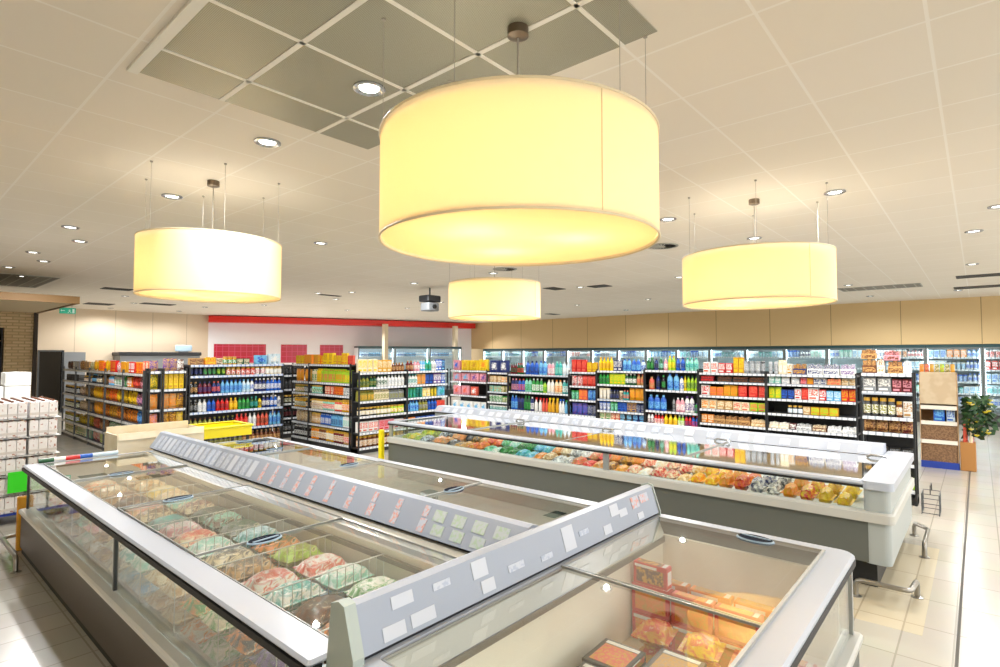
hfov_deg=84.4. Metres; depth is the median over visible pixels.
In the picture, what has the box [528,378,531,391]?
detergent bottle
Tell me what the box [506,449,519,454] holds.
bag
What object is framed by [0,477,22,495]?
pack
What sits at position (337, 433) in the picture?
jar
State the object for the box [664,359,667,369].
bottle
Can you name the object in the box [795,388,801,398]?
box
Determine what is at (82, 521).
bag
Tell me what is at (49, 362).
door
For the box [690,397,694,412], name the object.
detergent bottle
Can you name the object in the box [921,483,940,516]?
wire basket
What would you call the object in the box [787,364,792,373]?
box
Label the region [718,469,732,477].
bag
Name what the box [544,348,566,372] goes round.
cooler
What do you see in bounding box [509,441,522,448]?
bag
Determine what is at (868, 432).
shelf
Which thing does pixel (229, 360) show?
jar
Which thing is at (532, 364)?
detergent bottle
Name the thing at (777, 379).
box
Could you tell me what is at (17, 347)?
brick wall
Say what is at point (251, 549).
bag
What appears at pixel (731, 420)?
tray
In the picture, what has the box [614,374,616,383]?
box
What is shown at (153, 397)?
pouch
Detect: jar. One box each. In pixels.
[76,386,80,393]
[76,400,79,408]
[226,367,230,374]
[227,357,231,363]
[231,367,234,374]
[236,367,239,374]
[240,367,244,374]
[245,367,249,374]
[250,367,254,373]
[260,367,264,373]
[265,366,268,373]
[269,366,272,373]
[273,366,276,373]
[277,366,280,373]
[284,395,287,402]
[311,426,313,437]
[316,399,318,408]
[316,426,319,438]
[318,413,321,423]
[319,385,322,393]
[320,399,323,408]
[321,427,323,439]
[325,400,327,409]
[326,428,328,440]
[331,429,334,441]
[332,400,334,410]
[333,430,336,441]
[336,431,338,442]
[337,400,339,410]
[338,431,342,442]
[341,432,343,443]
[342,399,345,411]
[344,400,347,411]
[346,432,348,444]
[356,436,361,447]
[361,407,364,415]
[362,435,366,446]
[365,407,368,415]
[366,434,371,446]
[369,407,372,415]
[371,434,376,445]
[372,406,375,414]
[376,406,379,414]
[383,405,386,413]
[387,405,390,413]
[397,404,400,412]
[788,405,792,413]
[793,405,797,413]
[798,406,802,414]
[863,397,870,415]
[871,397,878,415]
[879,398,886,416]
[888,398,895,416]
[896,401,902,417]
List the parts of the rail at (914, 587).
foot plate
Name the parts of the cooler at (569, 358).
panel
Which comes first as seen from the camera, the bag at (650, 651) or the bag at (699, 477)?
the bag at (650, 651)
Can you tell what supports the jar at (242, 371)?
on the shelf unit at (211, 378)
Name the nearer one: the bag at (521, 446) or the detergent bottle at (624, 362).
the bag at (521, 446)
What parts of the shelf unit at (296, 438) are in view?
panel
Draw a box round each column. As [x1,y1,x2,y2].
[382,324,387,359]
[452,326,457,387]
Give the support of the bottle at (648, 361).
on the shelf unit at (669, 394)
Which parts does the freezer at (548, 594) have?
lid frame, lid frame, handle, glass, glass post, panel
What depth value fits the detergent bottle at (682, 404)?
11.87 m
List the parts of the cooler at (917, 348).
panel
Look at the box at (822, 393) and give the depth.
10.15 m
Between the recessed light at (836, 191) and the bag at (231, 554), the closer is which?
the bag at (231, 554)
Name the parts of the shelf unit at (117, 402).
shelf, panel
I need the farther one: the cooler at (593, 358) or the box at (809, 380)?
the cooler at (593, 358)
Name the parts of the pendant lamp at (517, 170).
cord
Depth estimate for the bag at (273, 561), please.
4.04 m
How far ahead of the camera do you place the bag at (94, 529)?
4.46 m
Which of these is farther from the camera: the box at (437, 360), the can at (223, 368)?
the box at (437, 360)
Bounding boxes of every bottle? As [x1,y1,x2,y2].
[99,375,102,383]
[190,382,192,394]
[190,400,192,412]
[193,382,197,393]
[193,400,196,411]
[197,400,201,411]
[198,382,201,393]
[202,382,206,393]
[202,399,205,411]
[207,381,210,393]
[207,399,210,410]
[211,399,215,410]
[212,381,215,392]
[215,399,219,410]
[216,381,219,392]
[220,380,224,392]
[220,398,223,409]
[224,398,228,409]
[225,380,228,392]
[229,380,233,392]
[229,398,232,409]
[233,380,237,391]
[233,398,236,408]
[237,397,241,408]
[238,379,241,391]
[241,397,244,408]
[242,379,245,391]
[243,413,247,422]
[245,397,249,408]
[246,379,249,391]
[248,413,251,422]
[250,379,253,391]
[250,397,253,407]
[252,413,255,425]
[254,378,257,390]
[254,396,257,407]
[256,412,259,425]
[258,378,261,390]
[259,429,263,437]
[260,412,263,424]
[261,395,265,406]
[262,378,265,390]
[264,412,267,424]
[265,395,268,406]
[266,378,269,390]
[268,411,271,424]
[269,395,272,406]
[270,378,273,390]
[272,411,275,423]
[272,428,275,437]
[273,378,276,389]
[273,395,276,406]
[276,428,279,437]
[277,378,280,389]
[277,395,280,405]
[277,411,280,423]
[283,422,286,431]
[284,365,287,374]
[284,379,287,388]
[287,407,290,416]
[287,421,290,430]
[288,365,291,374]
[361,377,365,386]
[365,377,368,386]
[369,377,372,386]
[373,376,375,386]
[376,375,379,386]
[380,375,383,385]
[383,375,386,385]
[387,375,390,385]
[390,375,393,385]
[394,375,396,385]
[397,375,400,385]
[406,361,409,370]
[412,400,414,410]
[413,361,416,370]
[418,400,421,410]
[424,399,427,409]
[425,360,427,370]
[428,360,430,370]
[511,378,514,390]
[511,395,513,408]
[514,395,517,408]
[515,378,517,390]
[518,379,521,390]
[518,396,520,409]
[521,396,523,409]
[522,379,524,391]
[524,396,526,409]
[525,378,528,391]
[526,361,529,373]
[527,396,530,409]
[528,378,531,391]
[530,361,533,374]
[531,397,533,410]
[532,378,535,391]
[534,361,538,374]
[535,398,537,410]
[536,378,539,391]
[539,361,542,374]
[539,398,541,410]
[540,379,542,392]
[542,398,544,411]
[543,361,546,374]
[543,382,546,392]
[545,398,547,411]
[547,380,550,392]
[548,363,550,374]
[548,398,550,411]
[551,363,554,374]
[551,380,554,392]
[551,398,554,411]
[555,361,558,374]
[555,380,558,392]
[556,398,558,412]
[559,361,561,374]
[559,380,561,393]
[559,399,561,412]
[562,380,565,393]
[562,399,564,412]
[563,362,565,375]
[565,400,567,412]
[566,362,569,375]
[599,357,602,370]
[599,373,602,383]
[602,373,605,383]
[603,357,605,370]
[606,357,609,370]
[606,373,609,383]
[610,357,613,370]
[623,359,626,370]
[625,374,628,384]
[627,359,631,370]
[629,374,632,384]
[632,359,635,370]
[633,374,636,384]
[636,359,640,370]
[637,374,640,384]
[641,360,645,370]
[647,358,649,369]
[647,412,650,422]
[648,394,653,409]
[649,377,654,388]
[650,358,653,369]
[654,358,658,369]
[654,395,659,409]
[656,374,659,389]
[657,413,660,423]
[659,358,662,369]
[661,375,665,389]
[661,395,666,410]
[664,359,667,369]
[664,414,668,423]
[667,374,672,389]
[668,356,671,369]
[669,414,672,424]
[672,356,675,370]
[672,398,674,410]
[673,415,677,424]
[674,374,679,389]
[676,358,679,370]
[676,398,679,411]
[680,377,683,390]
[680,398,684,411]
[681,358,684,370]
[681,415,684,425]
[684,376,686,390]
[685,396,689,411]
[686,358,689,370]
[687,376,690,390]
[688,415,691,425]
[690,358,693,370]
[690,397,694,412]
[691,376,694,390]
[694,358,698,370]
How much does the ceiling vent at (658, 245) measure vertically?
0.013 m
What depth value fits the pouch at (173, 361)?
10.45 m
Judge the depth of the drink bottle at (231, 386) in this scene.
11.27 m
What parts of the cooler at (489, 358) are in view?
panel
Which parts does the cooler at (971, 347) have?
panel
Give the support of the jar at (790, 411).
on the shelf unit at (849, 412)
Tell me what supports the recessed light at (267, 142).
in the ceiling
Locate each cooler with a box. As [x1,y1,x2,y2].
[354,346,393,362]
[394,346,428,368]
[429,347,461,395]
[483,349,501,368]
[502,349,521,370]
[522,348,543,371]
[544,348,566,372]
[566,348,590,371]
[591,348,617,369]
[617,347,645,363]
[646,347,676,368]
[676,347,709,368]
[709,347,744,369]
[745,346,784,370]
[784,346,826,368]
[827,345,873,399]
[874,345,925,421]
[925,344,984,425]
[982,344,999,426]
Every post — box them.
[15,495,26,550]
[378,429,384,477]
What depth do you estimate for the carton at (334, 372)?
12.10 m
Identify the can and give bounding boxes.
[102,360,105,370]
[194,368,197,375]
[198,368,201,375]
[203,367,206,375]
[207,367,210,375]
[212,367,215,374]
[216,367,219,374]
[221,367,224,374]
[744,361,748,372]
[750,361,754,373]
[755,361,760,373]
[761,361,764,373]
[769,362,772,373]
[774,362,777,373]
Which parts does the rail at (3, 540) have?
foot plate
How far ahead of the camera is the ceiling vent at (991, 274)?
11.71 m
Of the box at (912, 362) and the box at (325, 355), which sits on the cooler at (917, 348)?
the box at (912, 362)
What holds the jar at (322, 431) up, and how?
on the shelf unit at (317, 442)
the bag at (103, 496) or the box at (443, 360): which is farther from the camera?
the box at (443, 360)
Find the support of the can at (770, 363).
on the shelf unit at (849, 412)
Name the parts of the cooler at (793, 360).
panel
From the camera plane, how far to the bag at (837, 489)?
5.51 m
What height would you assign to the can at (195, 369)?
0.160 m
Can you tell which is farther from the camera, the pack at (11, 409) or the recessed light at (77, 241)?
the recessed light at (77, 241)
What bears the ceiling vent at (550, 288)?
in the ceiling
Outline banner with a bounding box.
[38,450,117,463]
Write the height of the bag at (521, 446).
0.142 m
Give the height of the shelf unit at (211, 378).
1.860 m
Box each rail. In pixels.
[0,533,21,573]
[853,578,923,599]
[909,522,929,558]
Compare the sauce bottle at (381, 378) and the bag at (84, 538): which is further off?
the sauce bottle at (381, 378)
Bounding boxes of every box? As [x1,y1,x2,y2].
[104,420,203,453]
[113,361,118,371]
[126,362,128,372]
[129,377,133,386]
[132,362,135,372]
[138,362,140,373]
[162,374,167,388]
[168,374,172,388]
[173,374,178,388]
[178,374,183,387]
[188,358,195,364]
[196,358,203,364]
[216,358,222,364]
[236,358,242,363]
[243,358,249,363]
[309,354,313,363]
[323,353,328,363]
[329,353,335,363]
[334,355,337,363]
[338,355,341,364]
[342,353,344,364]
[345,353,348,364]
[350,355,354,364]
[355,422,362,432]
[356,359,362,372]
[361,421,367,431]
[363,359,367,371]
[367,359,372,371]
[368,421,373,431]
[372,420,377,430]
[373,359,377,371]
[378,360,382,371]
[378,419,383,429]
[382,360,386,371]
[383,419,388,429]
[387,360,391,371]
[416,374,420,383]
[421,374,424,383]
[422,388,425,396]
[425,374,428,383]
[426,388,429,395]
[429,373,432,383]
[433,373,436,383]
[435,359,438,369]
[437,373,440,382]
[439,359,441,369]
[441,373,444,382]
[442,359,444,369]
[572,360,576,371]
[577,360,581,371]
[577,661,595,666]
[579,389,583,399]
[582,360,587,371]
[582,638,645,666]
[583,389,587,399]
[587,362,591,371]
[592,362,597,371]
[600,412,605,418]
[606,412,610,418]
[610,373,613,383]
[611,413,615,419]
[614,360,617,370]
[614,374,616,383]
[617,374,620,383]
[618,360,622,370]
[618,402,622,410]
[620,413,625,420]
[621,374,625,384]
[622,403,626,411]
[627,403,631,411]
[627,414,632,420]
[632,403,636,411]
[632,581,673,620]
[632,610,671,648]
[633,414,638,421]
[634,558,671,590]
[636,404,640,412]
[639,415,643,421]
[644,648,706,666]
[671,579,690,592]
[671,590,715,634]
[671,623,714,655]
[689,585,733,605]
[701,385,710,394]
[701,399,708,408]
[702,414,707,421]
[703,362,710,372]
[708,414,714,422]
[709,399,716,408]
[710,386,716,394]
[711,362,717,372]
[714,602,763,645]
[717,387,723,395]
[717,400,724,409]
[718,363,725,372]
[719,638,744,666]
[724,385,730,395]
[725,401,733,409]
[726,363,732,372]
[731,385,738,395]
[733,357,738,372]
[733,402,741,410]
[734,597,774,621]
[738,385,747,396]
[739,357,743,372]
[741,402,749,410]
[749,386,758,396]
[750,402,757,411]
[758,403,764,411]
[759,386,764,397]
[769,376,774,382]
[769,387,774,397]
[775,377,780,382]
[775,387,780,397]
[781,389,787,398]
[782,377,789,383]
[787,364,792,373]
[788,389,794,398]
[790,423,796,428]
[791,377,799,383]
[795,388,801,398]
[797,660,817,666]
[800,378,806,383]
[801,388,807,399]
[803,406,810,414]
[807,378,813,383]
[808,388,819,399]
[811,407,819,415]
[814,378,819,384]
[819,389,826,400]
[820,378,826,384]
[820,407,828,415]
[826,391,833,400]
[829,408,838,416]
[834,391,840,400]
[841,389,848,401]
[842,379,848,385]
[849,379,854,385]
[849,389,855,401]
[852,350,856,356]
[863,377,876,390]
[877,377,891,391]
[889,447,900,451]
[892,379,901,391]
[902,379,911,392]
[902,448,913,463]
[903,401,912,417]
[910,361,914,368]
[915,361,919,368]
[928,350,932,356]
[933,409,944,420]
[934,350,939,356]
[940,350,945,356]
[946,410,954,421]
[947,350,952,356]
[954,350,959,356]
[961,350,966,356]
[964,386,969,392]
[970,386,975,392]
[976,387,980,393]
[985,361,990,369]
[986,374,990,381]
[992,361,997,369]
[992,374,997,381]
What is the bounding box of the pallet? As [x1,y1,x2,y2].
[0,512,15,516]
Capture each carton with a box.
[0,372,30,385]
[0,386,3,398]
[3,385,30,398]
[312,369,315,381]
[321,369,324,381]
[330,369,334,382]
[333,369,336,382]
[333,415,336,425]
[340,369,343,382]
[340,416,343,426]
[343,369,346,382]
[356,391,360,401]
[360,391,363,400]
[363,390,366,400]
[366,390,370,400]
[370,390,373,400]
[373,390,376,399]
[376,390,379,399]
[379,389,382,399]
[382,389,385,399]
[385,389,388,398]
[778,360,782,373]
[783,360,786,373]
[989,385,992,393]
[993,385,996,393]
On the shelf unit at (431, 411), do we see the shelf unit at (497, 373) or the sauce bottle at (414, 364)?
the sauce bottle at (414, 364)
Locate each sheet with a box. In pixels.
[0,415,60,420]
[0,433,60,439]
[0,450,59,458]
[0,489,46,496]
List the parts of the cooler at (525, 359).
door, panel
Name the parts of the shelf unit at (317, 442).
panel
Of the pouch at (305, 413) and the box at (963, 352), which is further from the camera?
the box at (963, 352)
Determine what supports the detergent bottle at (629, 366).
on the shelf unit at (619, 387)
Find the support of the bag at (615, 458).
on the chest freezer at (873, 529)
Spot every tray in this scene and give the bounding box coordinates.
[204,357,215,364]
[701,375,715,380]
[714,415,726,423]
[717,376,732,381]
[726,415,738,424]
[733,377,748,382]
[738,416,751,425]
[749,377,763,382]
[751,419,764,426]
[769,421,779,427]
[779,422,789,428]
[793,364,806,374]
[796,423,811,430]
[807,364,822,374]
[812,424,827,431]
[823,364,839,374]
[827,378,841,384]
[827,425,842,432]
[840,364,855,375]
[842,426,855,433]
[861,349,876,358]
[862,359,876,372]
[877,359,885,372]
[884,351,899,360]
[888,361,902,373]
[903,361,911,373]
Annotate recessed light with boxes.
[25,251,40,253]
[61,225,79,229]
[71,240,87,242]
[161,193,182,199]
[254,137,280,147]
[314,242,327,244]
[353,80,384,96]
[660,217,675,221]
[747,236,761,239]
[824,189,845,195]
[964,229,983,232]
[987,204,999,208]
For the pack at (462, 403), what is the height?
0.248 m
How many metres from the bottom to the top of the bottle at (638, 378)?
0.250 m
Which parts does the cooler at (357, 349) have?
panel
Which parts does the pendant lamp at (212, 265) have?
cord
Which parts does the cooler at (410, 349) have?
panel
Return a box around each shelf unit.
[61,366,99,437]
[73,367,114,443]
[87,368,130,449]
[102,368,141,450]
[112,352,201,367]
[121,369,144,425]
[144,368,161,423]
[158,368,187,422]
[183,364,283,438]
[273,365,302,438]
[291,363,325,443]
[308,363,355,452]
[351,370,406,453]
[401,369,447,433]
[450,369,496,408]
[487,371,517,410]
[508,372,578,415]
[569,370,605,417]
[596,369,653,422]
[644,368,706,427]
[698,370,772,432]
[766,371,860,440]
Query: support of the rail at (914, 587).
on the floor
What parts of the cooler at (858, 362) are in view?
panel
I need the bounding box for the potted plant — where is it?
[960,393,999,471]
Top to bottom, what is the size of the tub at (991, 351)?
0.200 m
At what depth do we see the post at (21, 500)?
5.77 m
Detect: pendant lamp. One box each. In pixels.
[133,160,281,302]
[378,0,660,266]
[448,263,540,320]
[682,180,837,309]
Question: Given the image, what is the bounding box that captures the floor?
[0,396,999,666]
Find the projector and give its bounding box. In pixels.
[419,288,440,311]
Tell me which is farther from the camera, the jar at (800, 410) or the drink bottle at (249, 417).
the drink bottle at (249, 417)
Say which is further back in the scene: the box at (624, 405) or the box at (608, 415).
the box at (608, 415)
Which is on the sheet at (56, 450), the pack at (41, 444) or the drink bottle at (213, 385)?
the pack at (41, 444)
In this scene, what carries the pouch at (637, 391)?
on the shelf unit at (619, 387)
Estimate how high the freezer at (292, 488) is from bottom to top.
1.105 m
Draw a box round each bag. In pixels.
[46,490,55,499]
[46,503,58,514]
[49,497,65,507]
[49,510,68,522]
[58,518,75,530]
[59,504,71,514]
[66,509,82,521]
[66,524,85,537]
[75,516,90,528]
[75,531,94,545]
[83,523,102,535]
[83,539,105,553]
[93,547,112,562]
[94,531,112,544]
[96,491,126,498]
[103,557,130,572]
[104,539,125,551]
[105,491,139,504]
[113,496,151,510]
[118,565,143,584]
[119,548,138,564]
[123,503,162,519]
[128,576,158,596]
[130,557,154,574]
[135,488,153,493]
[135,507,174,524]
[143,486,178,500]
[144,569,170,587]
[144,589,173,611]
[146,514,188,533]
[153,489,190,505]
[158,521,202,541]
[159,580,191,600]
[159,600,194,625]
[165,495,202,511]
[173,529,216,549]
[175,500,215,516]
[178,596,210,617]
[179,618,216,643]
[187,536,233,559]
[189,506,229,524]
[198,632,241,662]
[199,610,236,633]
[201,512,244,530]
[203,546,254,569]
[217,519,259,539]
[220,556,277,582]
[223,629,263,655]
[223,655,257,666]
[232,526,278,547]
[241,568,299,595]
[247,548,266,557]
[248,649,287,666]
[250,534,299,557]
[263,579,326,610]
[266,557,285,567]
[271,543,322,566]
[284,566,305,578]
[289,594,343,628]
[293,553,346,579]
[309,580,330,595]
[315,563,373,591]
[317,621,329,635]
[326,588,350,597]
[343,576,396,598]
[401,433,412,438]
[408,432,420,438]
[413,434,425,440]
[420,435,433,440]
[433,431,440,436]
[433,436,444,443]
[438,432,450,436]
[440,436,453,444]
[447,439,460,444]
[452,434,460,439]
[453,442,463,446]
[459,434,466,441]
[461,441,473,447]
[464,435,474,441]
[468,442,478,448]
[472,436,484,442]
[474,441,489,449]
[482,445,496,450]
[487,438,497,445]
[492,447,501,452]
[494,439,502,446]
[498,445,513,453]
[501,440,511,446]
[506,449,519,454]
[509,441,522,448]
[515,449,530,455]
[516,443,527,449]
[524,443,537,451]
[524,451,537,457]
[532,452,546,458]
[534,445,545,452]
[542,452,557,460]
[543,446,554,452]
[551,447,562,455]
[551,455,566,461]
[559,448,572,456]
[561,456,575,463]
[569,449,582,457]
[571,456,587,464]
[578,451,593,459]
[583,460,596,466]
[587,452,601,461]
[591,460,602,468]
[599,453,611,461]
[602,461,619,469]
[609,454,621,463]
[615,465,629,471]
[618,456,632,465]
[625,464,641,473]
[629,457,644,466]
[631,618,678,647]
[636,467,652,475]
[639,645,672,663]
[641,459,656,468]
[649,466,666,477]
[653,460,667,468]
[661,469,679,479]
[664,462,681,470]
[675,473,691,481]
[677,464,693,473]
[677,632,726,663]
[689,466,705,474]
[689,472,705,483]
[702,474,719,485]
[703,467,720,475]
[707,662,720,666]
[716,472,734,487]
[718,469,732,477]
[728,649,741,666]
[731,474,750,490]
[733,471,748,479]
[748,473,762,484]
[748,476,767,492]
[763,475,777,486]
[764,482,783,495]
[776,477,793,488]
[780,482,800,497]
[793,479,810,489]
[797,484,818,500]
[811,481,827,493]
[815,486,836,503]
[827,483,844,496]
[833,492,855,505]
[842,486,862,498]
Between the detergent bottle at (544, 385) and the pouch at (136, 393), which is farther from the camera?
the detergent bottle at (544, 385)
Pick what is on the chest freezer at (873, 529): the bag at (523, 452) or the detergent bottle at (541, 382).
the bag at (523, 452)
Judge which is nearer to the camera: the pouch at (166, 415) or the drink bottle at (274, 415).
the pouch at (166, 415)
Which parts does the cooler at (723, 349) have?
door, panel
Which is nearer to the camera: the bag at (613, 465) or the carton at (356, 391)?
the bag at (613, 465)
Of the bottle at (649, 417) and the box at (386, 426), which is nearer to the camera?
the box at (386, 426)
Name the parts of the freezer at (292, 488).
glass post, glass, kick plate, panel, lid, lid frame, glass post, handle, lid, lid frame, handle, lid frame, lid, lid frame, handle, handle, rail, lid, lid frame, handle, lid, lid frame, handle, lid frame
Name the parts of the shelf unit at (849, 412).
shelf, shelf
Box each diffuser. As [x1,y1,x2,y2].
[136,290,278,301]
[382,209,656,262]
[451,315,537,319]
[684,297,833,308]
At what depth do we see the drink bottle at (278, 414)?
12.02 m
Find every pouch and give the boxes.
[97,402,100,413]
[109,405,112,416]
[112,405,115,416]
[114,389,117,400]
[117,389,120,401]
[124,390,128,402]
[124,408,127,419]
[127,409,130,420]
[128,391,131,403]
[130,409,133,421]
[134,392,137,404]
[134,410,137,422]
[135,376,138,387]
[136,394,140,404]
[137,410,140,423]
[149,361,157,370]
[150,374,157,389]
[150,394,156,409]
[150,414,156,422]
[161,412,168,421]
[163,358,169,370]
[164,394,168,408]
[169,393,175,407]
[169,412,175,421]
[170,358,176,370]
[176,393,182,407]
[176,411,182,420]
[177,359,183,370]
[296,369,300,379]
[296,409,299,419]
[300,369,304,380]
[300,410,303,420]
[304,410,306,420]
[305,369,307,380]
[572,375,576,385]
[573,403,576,413]
[577,375,581,385]
[577,403,581,414]
[582,376,586,385]
[582,403,587,414]
[588,376,592,385]
[588,390,592,399]
[588,405,592,415]
[630,388,634,399]
[635,389,639,399]
[640,389,642,400]
[864,419,875,430]
[876,420,887,431]
[889,420,900,432]
[901,421,912,433]
[919,364,923,371]
[924,364,928,371]
[929,364,933,371]
[935,364,938,371]
[940,364,943,371]
[945,364,949,371]
[950,364,954,371]
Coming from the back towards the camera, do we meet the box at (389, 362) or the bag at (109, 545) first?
the box at (389, 362)
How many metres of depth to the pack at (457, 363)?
16.37 m
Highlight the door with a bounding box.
[36,350,85,412]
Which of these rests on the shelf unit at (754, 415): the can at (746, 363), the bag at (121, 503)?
the can at (746, 363)
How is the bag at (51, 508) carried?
on the freezer at (292, 488)
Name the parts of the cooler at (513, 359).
panel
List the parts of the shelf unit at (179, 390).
panel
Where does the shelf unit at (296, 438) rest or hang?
on the floor
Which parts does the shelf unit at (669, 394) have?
shelf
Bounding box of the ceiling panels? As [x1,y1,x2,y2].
[140,0,656,148]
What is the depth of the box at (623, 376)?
12.81 m
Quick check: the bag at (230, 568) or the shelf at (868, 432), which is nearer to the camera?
the bag at (230, 568)
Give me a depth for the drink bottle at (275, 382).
11.99 m
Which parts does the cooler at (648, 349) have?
panel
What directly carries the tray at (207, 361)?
on the shelf unit at (211, 378)
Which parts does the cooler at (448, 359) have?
panel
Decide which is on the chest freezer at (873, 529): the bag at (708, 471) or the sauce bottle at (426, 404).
the bag at (708, 471)
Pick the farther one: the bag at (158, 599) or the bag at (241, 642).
the bag at (158, 599)
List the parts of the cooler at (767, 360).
door, panel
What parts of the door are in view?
frame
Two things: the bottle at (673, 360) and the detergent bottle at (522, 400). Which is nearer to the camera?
the bottle at (673, 360)
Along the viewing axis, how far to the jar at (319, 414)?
12.43 m
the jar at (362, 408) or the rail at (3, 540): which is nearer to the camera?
the rail at (3, 540)
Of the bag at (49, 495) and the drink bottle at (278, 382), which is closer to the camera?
the bag at (49, 495)
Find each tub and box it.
[409,388,411,397]
[412,388,415,396]
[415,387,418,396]
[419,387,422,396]
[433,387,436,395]
[575,390,578,398]
[599,388,602,397]
[603,388,606,398]
[603,401,606,409]
[607,388,610,398]
[614,402,617,410]
[989,350,994,356]
[995,350,999,356]
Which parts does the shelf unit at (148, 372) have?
panel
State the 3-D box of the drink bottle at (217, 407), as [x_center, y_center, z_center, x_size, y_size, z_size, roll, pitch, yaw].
[-5.685,1.432,11.101,0.081,0.240,0.081,-2,-3,38]
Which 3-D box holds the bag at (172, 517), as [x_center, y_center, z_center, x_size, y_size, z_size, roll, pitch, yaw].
[-2.796,1.600,4.642,0.250,0.137,0.300,-4,-5,37]
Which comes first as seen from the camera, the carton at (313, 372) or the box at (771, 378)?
the box at (771, 378)
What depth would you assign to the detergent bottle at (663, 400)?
12.16 m
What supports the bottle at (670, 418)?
on the shelf unit at (669, 394)
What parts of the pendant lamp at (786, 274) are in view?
cord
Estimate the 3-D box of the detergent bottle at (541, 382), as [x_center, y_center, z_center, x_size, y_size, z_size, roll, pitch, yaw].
[1.086,1.360,14.401,0.111,0.360,0.067,-2,-3,37]
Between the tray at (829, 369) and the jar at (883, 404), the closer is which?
the jar at (883, 404)
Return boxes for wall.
[0,311,33,397]
[36,309,208,411]
[208,315,470,395]
[471,296,999,348]
[471,349,983,392]
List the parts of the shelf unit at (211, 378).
shelf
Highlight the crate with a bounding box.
[188,420,253,441]
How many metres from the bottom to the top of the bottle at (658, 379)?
0.340 m
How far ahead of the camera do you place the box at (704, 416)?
11.55 m
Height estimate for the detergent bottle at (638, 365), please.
0.280 m
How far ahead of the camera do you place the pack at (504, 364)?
15.17 m
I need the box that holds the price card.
[0,469,51,493]
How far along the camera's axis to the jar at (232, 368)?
11.32 m
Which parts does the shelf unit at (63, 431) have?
panel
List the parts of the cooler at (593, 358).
panel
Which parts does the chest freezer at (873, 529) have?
glass post, lid frame, lid, lid, glass post, rail, panel, kick plate, lid frame, lid, handle, lid, handle, rail, panel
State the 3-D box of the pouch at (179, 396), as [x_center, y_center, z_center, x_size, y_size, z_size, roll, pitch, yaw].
[-6.125,1.280,10.539,0.054,0.278,0.120,-2,-3,42]
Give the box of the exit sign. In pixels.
[59,308,75,313]
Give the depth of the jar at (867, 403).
7.91 m
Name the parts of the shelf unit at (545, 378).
shelf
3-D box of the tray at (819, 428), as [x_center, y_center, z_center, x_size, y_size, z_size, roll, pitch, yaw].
[5.912,1.746,10.180,0.230,0.120,0.141,-2,-3,43]
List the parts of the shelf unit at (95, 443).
panel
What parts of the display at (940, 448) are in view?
panel, panel, panel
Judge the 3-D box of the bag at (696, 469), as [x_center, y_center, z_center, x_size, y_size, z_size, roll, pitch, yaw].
[2.352,1.614,6.505,0.145,0.147,0.261,-2,-3,40]
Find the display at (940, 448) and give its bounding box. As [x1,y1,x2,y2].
[919,372,959,470]
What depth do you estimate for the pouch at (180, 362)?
10.55 m
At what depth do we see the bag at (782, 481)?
5.82 m
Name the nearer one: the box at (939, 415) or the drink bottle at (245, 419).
the box at (939, 415)
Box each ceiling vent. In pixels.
[0,273,59,287]
[83,302,114,305]
[100,287,133,290]
[139,303,175,305]
[493,267,516,270]
[543,287,563,289]
[587,284,611,287]
[648,243,678,248]
[837,283,922,291]
[954,284,999,289]
[956,273,999,278]
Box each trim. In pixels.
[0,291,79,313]
[31,313,38,396]
[127,0,624,132]
[208,316,474,328]
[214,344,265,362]
[281,345,306,362]
[320,345,342,354]
[954,471,970,666]
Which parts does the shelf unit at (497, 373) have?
panel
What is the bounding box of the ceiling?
[0,0,999,322]
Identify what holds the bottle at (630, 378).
on the shelf unit at (619, 387)
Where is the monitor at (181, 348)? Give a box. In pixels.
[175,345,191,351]
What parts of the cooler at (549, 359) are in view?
panel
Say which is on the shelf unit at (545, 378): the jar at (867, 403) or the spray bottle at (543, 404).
the spray bottle at (543, 404)
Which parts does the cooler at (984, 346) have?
panel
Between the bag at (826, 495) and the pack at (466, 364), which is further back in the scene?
the pack at (466, 364)
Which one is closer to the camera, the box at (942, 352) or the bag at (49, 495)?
the bag at (49, 495)
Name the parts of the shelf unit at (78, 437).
panel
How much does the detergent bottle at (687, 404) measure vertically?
0.340 m
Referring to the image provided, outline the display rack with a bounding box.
[859,372,918,505]
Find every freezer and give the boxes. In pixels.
[18,431,597,666]
[326,483,862,666]
[387,405,914,586]
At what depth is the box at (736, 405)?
11.12 m
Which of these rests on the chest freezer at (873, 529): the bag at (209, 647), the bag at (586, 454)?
the bag at (586, 454)
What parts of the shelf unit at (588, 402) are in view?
panel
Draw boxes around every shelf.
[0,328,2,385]
[863,430,912,434]
[921,404,956,406]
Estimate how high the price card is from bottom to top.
0.250 m
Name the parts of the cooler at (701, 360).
panel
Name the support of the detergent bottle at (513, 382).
on the shelf unit at (545, 378)
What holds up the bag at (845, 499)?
on the chest freezer at (873, 529)
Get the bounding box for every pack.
[0,400,27,419]
[0,419,26,438]
[0,438,25,457]
[0,457,25,476]
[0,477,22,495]
[0,494,23,514]
[21,397,46,399]
[24,398,50,401]
[25,453,55,464]
[26,417,57,435]
[26,435,56,454]
[27,399,57,417]
[254,355,266,363]
[267,354,279,363]
[436,386,444,395]
[453,372,461,380]
[453,385,461,393]
[453,400,459,405]
[454,360,461,369]
[460,400,466,406]
[462,360,470,369]
[462,373,470,380]
[462,385,469,394]
[467,401,473,407]
[471,360,478,370]
[471,373,479,381]
[471,386,478,395]
[474,402,480,407]
[479,359,488,370]
[480,373,489,381]
[481,402,488,408]
[490,360,499,371]
[500,360,509,372]
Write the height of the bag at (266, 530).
0.146 m
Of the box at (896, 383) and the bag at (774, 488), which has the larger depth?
the box at (896, 383)
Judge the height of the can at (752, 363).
0.250 m
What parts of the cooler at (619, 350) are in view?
panel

